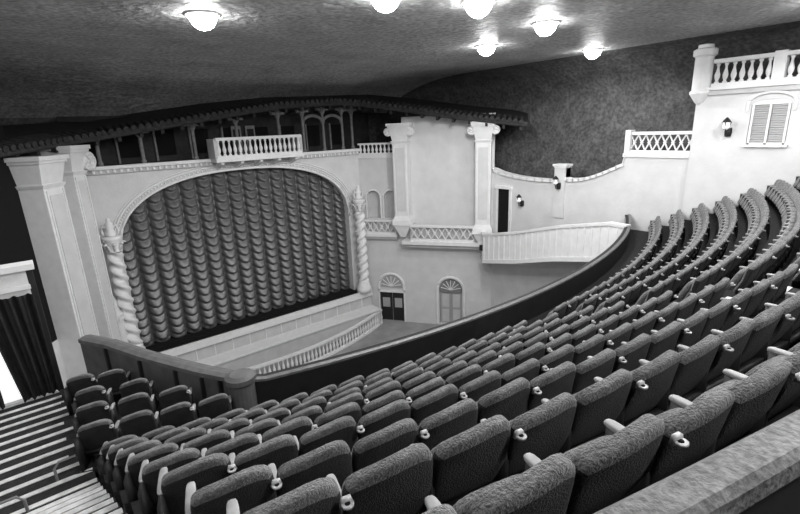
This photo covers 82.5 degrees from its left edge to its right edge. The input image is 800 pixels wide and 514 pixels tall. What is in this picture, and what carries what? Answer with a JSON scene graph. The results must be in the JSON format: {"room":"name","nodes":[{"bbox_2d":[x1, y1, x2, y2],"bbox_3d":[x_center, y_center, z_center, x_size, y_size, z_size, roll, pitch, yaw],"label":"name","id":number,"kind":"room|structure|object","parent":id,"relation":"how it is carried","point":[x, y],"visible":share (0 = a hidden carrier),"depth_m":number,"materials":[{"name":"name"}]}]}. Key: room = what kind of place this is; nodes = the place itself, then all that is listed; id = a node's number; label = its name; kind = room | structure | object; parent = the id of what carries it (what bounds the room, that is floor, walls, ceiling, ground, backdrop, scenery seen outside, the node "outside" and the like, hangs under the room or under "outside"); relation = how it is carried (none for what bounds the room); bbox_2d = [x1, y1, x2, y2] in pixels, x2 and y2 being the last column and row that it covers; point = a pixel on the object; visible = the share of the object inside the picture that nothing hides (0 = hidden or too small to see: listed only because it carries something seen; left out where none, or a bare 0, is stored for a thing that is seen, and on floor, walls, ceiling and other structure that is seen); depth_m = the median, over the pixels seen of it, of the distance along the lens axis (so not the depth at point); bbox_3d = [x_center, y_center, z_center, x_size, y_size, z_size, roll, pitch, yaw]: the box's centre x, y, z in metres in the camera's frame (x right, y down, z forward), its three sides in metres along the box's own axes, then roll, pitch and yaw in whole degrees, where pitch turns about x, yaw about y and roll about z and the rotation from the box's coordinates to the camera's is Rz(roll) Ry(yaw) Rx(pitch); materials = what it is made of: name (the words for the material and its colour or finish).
{"room":"theater auditorium balcony","nodes":[
{"label":"theater auditorium balcony","id":0,"kind":"room"},
{"bbox_2d":[0,353,21,403],"bbox_3d":[-9.989,2.395,11.489,1.000,2.700,0.100,-15,20,-37],"label":"wall","id":1,"kind":"structure","parent":0,"point":[9,390],"depth_m":11.63,"materials":[{"name":"white paint"}]},
{"bbox_2d":[0,260,63,389],"bbox_3d":[-9.675,2.843,10.357,3.150,5.030,0.470,-15,20,-37],"label":"wall","id":2,"kind":"structure","parent":0,"point":[17,279],"depth_m":10.48,"materials":[{"name":"paint"}]},
{"bbox_2d":[0,391,4,409],"bbox_3d":[-9.536,2.346,10.037,0.780,2.550,0.199,-15,20,-37],"label":"drape","id":3,"kind":"object","parent":2,"relation":"attached to","point":[2,405],"visible":1,"depth_m":10.52,"materials":[{"name":"grey fabric"}]},
{"bbox_2d":[0,293,59,401],"bbox_3d":[-8.804,2.157,10.603,0.970,2.550,0.199,-15,20,-37],"label":"drape","id":4,"kind":"object","parent":2,"relation":"hanging from","point":[24,349],"visible":1,"depth_m":10.64,"materials":[{"name":"black fabric"}]},
{"bbox_2d":[0,125,67,405],"bbox_3d":[-15.470,2.212,19.511,0.470,15.100,9.700,-3,16,-3],"label":"wall","id":5,"kind":"structure","parent":0,"point":[15,240],"depth_m":18.36,"materials":[{"name":"paint"}]},
{"bbox_2d":[56,113,369,338],"bbox_3d":[-9.092,-1.323,30.182,19.100,15.600,1.800,-15,20,-37],"label":"wall","id":6,"kind":"structure","parent":0,"point":[176,144],"depth_m":27.45,"materials":[{"name":"white paint"}]},
{"bbox_2d":[85,148,359,175],"bbox_3d":[-9.392,-5.852,27.470,16.600,0.410,0.400,-15,20,-37],"label":"crown molding","id":7,"kind":"structure","parent":6,"relation":"attached to","point":[112,169],"depth_m":25.13,"materials":[{"name":"white paint"}]},
{"bbox_2d":[95,106,356,165],"bbox_3d":[-9.367,-7.610,27.517,16.300,2.963,0.400,-15,20,-37],"label":"gallery colonnade","id":8,"kind":"object","parent":6,"relation":"attached to","point":[276,113],"visible":0.75,"depth_m":29.64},
{"bbox_2d":[113,160,353,252],"bbox_3d":[-9.350,-3.690,28.139,15.310,4.424,0.140,-15,20,-37],"label":"trim","id":9,"kind":"structure","parent":6,"relation":"attached to","point":[281,161],"depth_m":26.04,"materials":[{"name":"white paint"}]},
{"bbox_2d":[123,168,349,346],"bbox_3d":[-9.650,-0.889,29.464,14.700,9.800,0.540,-15,20,-37],"label":"curtain","id":10,"kind":"object","parent":6,"relation":"hanging from","point":[205,251],"visible":0.92,"depth_m":28.64,"materials":[{"name":"grey fabric"}]},
{"bbox_2d":[206,134,303,169],"bbox_3d":[-8.551,-6.326,27.393,5.400,1.800,1.400,-15,20,-37],"label":"gallery balcony","id":11,"kind":"object","parent":6,"relation":"attached to","point":[295,148],"depth_m":26.71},
{"bbox_2d":[0,94,526,157],"bbox_3d":[-7.005,-7.150,23.801,33.338,3.777,12.247,-15,20,-37],"label":"roof eave","id":12,"kind":"object","parent":6,"relation":"attached to","point":[30,139],"visible":0.99,"depth_m":25.42,"materials":[{"name":"wood"}]},
{"bbox_2d":[145,288,380,369],"bbox_3d":[-9.396,5.059,31.124,16.600,2.840,4.800,-15,20,-37],"label":"stage","id":13,"kind":"structure","parent":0,"point":[249,341],"depth_m":29.92,"materials":[{"name":"paint"}]},
{"bbox_2d":[100,218,144,347],"bbox_3d":[-14.646,1.812,24.115,1.134,7.900,1.134,-7,16,-15],"label":"twisted column","id":14,"kind":"structure","parent":13,"relation":"on","point":[112,243],"depth_m":23.71,"materials":[{"name":"paint"}]},
{"bbox_2d":[350,185,371,292],"bbox_3d":[-2.840,-1.244,33.254,1.134,7.900,1.134,-7,16,-15],"label":"twisted column","id":15,"kind":"structure","parent":13,"relation":"on","point":[364,286],"depth_m":33.06,"materials":[{"name":"paint"}]},
{"bbox_2d":[255,319,441,373],"bbox_3d":[0.699,9.559,19.587,32.800,0.300,37.000,-15,20,-37],"label":"floor","id":16,"kind":"structure","parent":0,"point":[388,330],"depth_m":32.79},
{"bbox_2d":[3,154,98,378],"bbox_3d":[-14.834,2.479,20.776,1.508,13.850,1.920,-3,16,-3],"label":"pilaster column","id":17,"kind":"structure","parent":16,"relation":"on","point":[39,182],"depth_m":19.62,"materials":[{"name":"paint"}]},
{"bbox_2d":[40,145,122,340],"bbox_3d":[-14.994,1.716,22.849,1.510,14.200,2.115,-3,16,-3],"label":"pilaster column","id":18,"kind":"structure","parent":16,"relation":"on","point":[77,191],"depth_m":21.59,"materials":[{"name":"paint"}]},
{"bbox_2d":[113,296,129,342],"bbox_3d":[-14.983,5.050,24.610,1.000,6.830,1.000,-3,16,-3],"label":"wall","id":19,"kind":"structure","parent":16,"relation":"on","point":[120,315],"depth_m":24.02,"materials":[{"name":"paint"}]},
{"bbox_2d":[248,309,382,373],"bbox_3d":[-7.466,6.436,29.092,17.398,1.150,2.226,-15,20,-37],"label":"balustrade","id":20,"kind":"object","parent":16,"relation":"on","point":[370,325],"visible":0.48,"depth_m":30.31,"materials":[{"name":"paint"}]},
{"bbox_2d":[0,0,799,122],"bbox_3d":[0.143,-6.046,15.087,32.600,3.200,37.200,-15,20,-37],"label":"ceiling","id":21,"kind":"structure","parent":0,"point":[59,58],"depth_m":19.31,"materials":[{"name":"paint"}]},
{"bbox_2d":[183,10,220,30],"bbox_3d":[-5.574,-6.664,12.928,1.000,0.440,1.000,-15,20,-37],"label":"ceiling light","id":22,"kind":"object","parent":21,"relation":"attached to","point":[204,20],"depth_m":12.68,"materials":[{"name":"white glass"}]},
{"bbox_2d":[371,0,399,12],"bbox_3d":[-0.367,-6.536,11.746,1.000,0.440,1.000,-15,20,-37],"label":"ceiling light","id":23,"kind":"object","parent":21,"relation":"attached to","point":[384,6],"depth_m":11.59,"materials":[{"name":"white glass"}]},
{"bbox_2d":[461,0,496,17],"bbox_3d":[2.191,-6.917,12.733,1.000,0.440,1.000,-15,20,-37],"label":"ceiling light","id":24,"kind":"object","parent":21,"relation":"attached to","point":[475,8],"depth_m":12.51,"materials":[{"name":"white glass"}]},
{"bbox_2d":[475,44,497,55],"bbox_3d":[3.771,-9.013,19.913,1.000,0.440,1.000,-15,20,-37],"label":"ceiling light","id":25,"kind":"object","parent":21,"relation":"attached to","point":[484,49],"depth_m":19.66,"materials":[{"name":"white glass"}]},
{"bbox_2d":[531,20,560,35],"bbox_3d":[5.042,-7.901,15.808,1.000,0.440,1.000,-15,20,-37],"label":"ceiling light","id":26,"kind":"object","parent":21,"relation":"attached to","point":[543,27],"depth_m":15.55,"materials":[{"name":"white glass"}]},
{"bbox_2d":[582,48,603,58],"bbox_3d":[9.429,-9.915,22.307,1.000,0.440,1.000,-15,20,-37],"label":"ceiling light","id":27,"kind":"object","parent":21,"relation":"attached to","point":[593,53],"depth_m":22.05,"materials":[{"name":"white glass"}]},
{"bbox_2d":[356,113,495,323],"bbox_3d":[1.742,-2.248,32.853,9.800,15.100,0.500,2,16,16],"label":"wall","id":28,"kind":"structure","parent":0,"point":[442,151],"depth_m":32.52,"materials":[{"name":"paint"}]},
{"bbox_2d":[357,142,391,154],"bbox_3d":[-1.648,-7.606,32.046,2.700,0.800,0.300,2,16,16],"label":"balustrade","id":29,"kind":"object","parent":28,"relation":"on","point":[388,143],"visible":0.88,"depth_m":32.00,"materials":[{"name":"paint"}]},
{"bbox_2d":[364,219,398,238],"bbox_3d":[-1.532,-2.049,33.434,2.800,1.450,0.500,2,16,16],"label":"balustrade","id":30,"kind":"object","parent":28,"relation":"attached to","point":[373,234],"visible":0.85,"depth_m":33.25,"materials":[{"name":"paint"}]},
{"bbox_2d":[378,290,405,321],"bbox_3d":[-0.567,3.728,35.212,2.140,2.500,0.280,2,16,16],"label":"door","id":31,"kind":"structure","parent":28,"relation":"in","point":[398,305],"depth_m":35.23,"materials":[{"name":"black wood"}]},
{"bbox_2d":[383,123,414,236],"bbox_3d":[0.138,-5.241,31.708,2.098,7.800,1.410,2,16,16],"label":"pilaster column","id":32,"kind":"structure","parent":28,"relation":"attached to","point":[400,133],"depth_m":31.23,"materials":[{"name":"paint"}]},
{"bbox_2d":[365,189,464,323],"bbox_3d":[1.173,0.061,33.575,7.310,10.110,0.330,2,16,16],"label":"trim","id":33,"kind":"structure","parent":28,"relation":"attached to","point":[449,285],"depth_m":33.58,"materials":[{"name":"paint"}]},
{"bbox_2d":[402,224,481,248],"bbox_3d":[2.991,-1.470,32.042,5.700,1.650,0.950,2,16,16],"label":"balustrade","id":34,"kind":"object","parent":28,"relation":"attached to","point":[422,236],"visible":0.95,"depth_m":31.79,"materials":[{"name":"paint"}]},
{"bbox_2d":[440,292,461,322],"bbox_3d":[3.823,3.720,34.076,1.600,2.800,0.090,2,16,16],"label":"door","id":35,"kind":"structure","parent":28,"relation":"in","point":[451,303],"depth_m":34.03,"materials":[{"name":"grey"}]},
{"bbox_2d":[467,122,499,242],"bbox_3d":[5.538,-4.739,30.282,2.098,8.200,1.410,2,16,16],"label":"pilaster column","id":36,"kind":"structure","parent":28,"relation":"attached to","point":[483,134],"depth_m":29.71,"materials":[{"name":"paint"}]},
{"bbox_2d":[480,221,630,263],"bbox_3d":[7.828,-0.673,26.364,1.178,4.140,11.164,-10,18,-26],"label":"parapet","id":37,"kind":"object","parent":28,"relation":"attached to","point":[584,242],"visible":0.86,"depth_m":25.07,"materials":[{"name":"white paint"}]},
{"bbox_2d":[59,201,799,513],"bbox_3d":[6.360,1.460,9.357,27.350,4.712,20.845,-15,20,-37],"label":"floor","id":38,"kind":"structure","parent":0,"point":[638,240],"depth_m":15.24,"materials":[{"name":"carpet"}]},
{"bbox_2d":[0,390,125,513],"bbox_3d":[-4.604,3.405,4.705,4.004,5.108,14.812,-15,20,-37],"label":"aisle stairs","id":39,"kind":"object","parent":38,"relation":"on","point":[32,432],"visible":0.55,"depth_m":8.21,"materials":[{"name":"grey carpet"}]},
{"bbox_2d":[0,496,29,511],"bbox_3d":[-5.985,3.885,6.981,0.444,0.401,0.044,-15,20,-37],"label":"handrail","id":40,"kind":"object","parent":39,"relation":"on","point":[15,497],"depth_m":7.03,"materials":[{"name":"grey metal"}]},
{"bbox_2d":[53,454,77,481],"bbox_3d":[-5.742,3.657,7.925,0.444,0.401,0.044,-15,20,-37],"label":"handrail","id":41,"kind":"object","parent":39,"relation":"on","point":[54,469],"depth_m":7.82,"materials":[{"name":"grey metal"}]},
{"bbox_2d":[63,368,131,415],"bbox_3d":[-6.752,2.936,10.274,1.222,0.929,0.523,-8,17,-18],"label":"seats","id":42,"kind":"object","parent":38,"relation":"on","point":[113,378],"visible":0.7,"depth_m":10.05,"materials":[{"name":"fabric"}]},
{"bbox_2d":[71,378,157,414],"bbox_3d":[-6.013,3.009,9.673,1.430,0.930,0.523,-8,17,-19],"label":"seats","id":43,"kind":"object","parent":38,"relation":"on","point":[85,396],"visible":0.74,"depth_m":9.48,"materials":[{"name":"fabric"}]},
{"bbox_2d":[72,385,193,435],"bbox_3d":[-5.225,3.067,9.093,2.052,0.941,0.525,-8,17,-19],"label":"seats","id":44,"kind":"object","parent":38,"relation":"on","point":[97,410],"visible":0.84,"depth_m":8.88,"materials":[{"name":"fabric"}]},
{"bbox_2d":[74,393,231,471],"bbox_3d":[-4.479,3.136,8.514,2.564,0.933,0.543,-8,17,-20],"label":"seats","id":45,"kind":"object","parent":38,"relation":"on","point":[90,437],"visible":0.77,"depth_m":8.25,"materials":[{"name":"fabric"}]},
{"bbox_2d":[78,214,631,409],"bbox_3d":[3.416,1.253,15.883,24.012,2.120,5.026,-12,19,-32],"label":"parapet","id":46,"kind":"object","parent":38,"relation":"attached to","point":[247,389],"visible":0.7,"depth_m":10.55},
{"bbox_2d":[98,216,661,474],"bbox_3d":[4.696,1.090,14.184,23.840,0.951,2.856,-16,21,-40],"label":"seats","id":47,"kind":"object","parent":38,"relation":"on","point":[655,226],"visible":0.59,"depth_m":10.11,"materials":[{"name":"fabric"}]},
{"bbox_2d":[104,209,684,481],"bbox_3d":[5.230,0.846,13.457,23.780,0.950,2.778,-16,21,-40],"label":"seats","id":48,"kind":"object","parent":38,"relation":"on","point":[676,221],"visible":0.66,"depth_m":8.86,"materials":[{"name":"fabric"}]},
{"bbox_2d":[112,203,709,490],"bbox_3d":[5.738,0.608,12.710,23.654,0.951,2.704,-16,21,-40],"label":"seats","id":49,"kind":"object","parent":38,"relation":"on","point":[699,216],"visible":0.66,"depth_m":8.13,"materials":[{"name":"fabric"}]},
{"bbox_2d":[123,196,737,502],"bbox_3d":[6.271,0.364,11.985,23.583,0.949,2.634,-16,21,-40],"label":"seats","id":50,"kind":"object","parent":38,"relation":"on","point":[725,211],"visible":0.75,"depth_m":6.95,"materials":[{"name":"fabric"}]},
{"bbox_2d":[137,188,769,513],"bbox_3d":[6.802,0.118,11.263,23.524,0.951,2.569,-16,21,-40],"label":"seats","id":51,"kind":"object","parent":38,"relation":"on","point":[754,206],"visible":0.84,"depth_m":5.99,"materials":[{"name":"fabric"}]},
{"bbox_2d":[157,179,799,513],"bbox_3d":[7.332,-0.127,10.542,23.466,0.949,2.507,-16,21,-40],"label":"seats","id":52,"kind":"object","parent":38,"relation":"on","point":[204,471],"visible":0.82,"depth_m":4.81,"materials":[{"name":"fabric"}]},
{"bbox_2d":[185,176,799,513],"bbox_3d":[7.861,-0.374,9.822,23.408,0.949,2.448,-16,21,-40],"label":"seats","id":53,"kind":"object","parent":38,"relation":"on","point":[254,486],"visible":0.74,"depth_m":3.83,"materials":[{"name":"fabric"}]},
{"bbox_2d":[226,291,799,513],"bbox_3d":[8.409,-0.626,9.124,23.410,0.950,2.388,-16,21,-40],"label":"seats","id":54,"kind":"object","parent":38,"relation":"on","point":[493,450],"visible":0.98,"depth_m":3.02,"materials":[{"name":"fabric"}]},
{"bbox_2d":[422,343,799,513],"bbox_3d":[8.936,-0.874,8.406,23.352,0.949,2.334,-16,21,-40],"label":"seats","id":55,"kind":"object","parent":38,"relation":"on","point":[592,476],"visible":0.96,"depth_m":2.20,"materials":[{"name":"fabric"}]},
{"bbox_2d":[593,409,799,513],"bbox_3d":[9.349,-1.097,7.672,23.162,1.020,1.959,-16,21,-39],"label":"wall","id":56,"kind":"structure","parent":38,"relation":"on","point":[759,473],"depth_m":1.18,"materials":[{"name":"grey stone"}]},
{"bbox_2d":[726,286,799,299],"bbox_3d":[5.223,1.292,8.977,1.187,3.730,7.219,-14,19,-35],"label":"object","id":57,"kind":"structure","parent":38,"relation":"on","point":[789,289],"depth_m":7.62,"materials":[{"name":"carpet"}]},
{"bbox_2d":[491,157,688,306],"bbox_3d":[9.993,0.126,27.814,0.450,12.650,12.800,-15,20,-37],"label":"wall","id":58,"kind":"structure","parent":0,"point":[644,188],"depth_m":25.67,"materials":[{"name":"paint"}]},
{"bbox_2d":[495,185,512,232],"bbox_3d":[6.834,-3.122,30.267,0.200,3.200,1.300,-15,20,-37],"label":"door","id":59,"kind":"structure","parent":58,"relation":"in","point":[503,193],"depth_m":30.25,"materials":[{"name":"black"}]},
{"bbox_2d":[516,194,523,205],"bbox_3d":[7.625,-3.596,28.885,0.689,0.804,0.375,-15,20,-37],"label":"wall sconce","id":60,"kind":"object","parent":58,"relation":"attached to","point":[518,197],"visible":1,"depth_m":28.71,"materials":[{"name":"black metal"}]},
{"bbox_2d":[553,176,560,188],"bbox_3d":[9.124,-4.333,26.503,0.689,0.804,0.375,-15,20,-37],"label":"wall sconce","id":61,"kind":"object","parent":58,"relation":"attached to","point":[555,179],"visible":1,"depth_m":26.36,"materials":[{"name":"black metal"}]},
{"bbox_2d":[492,152,688,217],"bbox_3d":[9.770,-4.197,26.547,0.680,3.870,12.860,-15,20,-37],"label":"coping","id":62,"kind":"object","parent":58,"relation":"on","point":[560,168],"visible":0.82,"depth_m":26.59,"materials":[{"name":"paint"}]},
{"bbox_2d":[622,130,691,157],"bbox_3d":[12.703,-5.552,22.289,0.500,1.330,3.300,-15,20,-37],"label":"balustrade","id":63,"kind":"object","parent":62,"relation":"on","point":[630,141],"visible":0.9,"depth_m":22.39,"materials":[{"name":"paint"}]},
{"bbox_2d":[488,90,695,177],"bbox_3d":[12.664,-1.582,27.502,0.300,15.900,38.000,-15,20,-37],"label":"wall","id":64,"kind":"structure","parent":0,"point":[588,134],"depth_m":27.32,"materials":[{"name":"paint"}]},
{"bbox_2d":[682,80,799,219],"bbox_3d":[18.326,1.304,17.125,0.930,15.570,14.550,-15,20,-37],"label":"wall","id":65,"kind":"structure","parent":0,"point":[719,167],"depth_m":19.66,"materials":[{"name":"white paint"}]},
{"bbox_2d":[689,43,718,105],"bbox_3d":[13.329,-8.008,20.075,0.920,2.550,0.920,-15,20,-37],"label":"corner bartizan","id":66,"kind":"object","parent":65,"relation":"attached to","point":[704,56],"visible":0.95,"depth_m":19.81,"materials":[{"name":"paint"}]},
{"bbox_2d":[722,117,731,136],"bbox_3d":[14.025,-5.571,19.540,0.689,0.804,0.375,-15,20,-37],"label":"wall sconce","id":67,"kind":"object","parent":65,"relation":"attached to","point":[726,123],"visible":1,"depth_m":19.41,"materials":[{"name":"black metal"}]},
{"bbox_2d":[711,49,799,86],"bbox_3d":[15.374,-7.464,17.740,0.450,1.180,5.500,-15,20,-37],"label":"balustrade","id":68,"kind":"object","parent":65,"relation":"on","point":[780,68],"visible":1,"depth_m":18.40,"materials":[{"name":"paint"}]},
{"bbox_2d":[741,90,797,146],"bbox_3d":[15.045,-5.621,18.589,0.300,2.220,1.680,-15,20,-37],"label":"window","id":69,"kind":"structure","parent":65,"relation":"in","point":[762,127],"depth_m":18.61,"materials":[{"name":"grey wood"}]},
{"label":"outside","id":70,"kind":"structure","parent":0,"visible":0},
{"bbox_2d":[0,113,396,156],"bbox_3d":[-11.215,-1.709,31.295,32.700,15.900,0.500,-15,20,-37],"label":"wall","id":71,"kind":"structure","parent":70,"point":[376,121],"depth_m":36.48,"materials":[{"name":"paint"}]}
]}

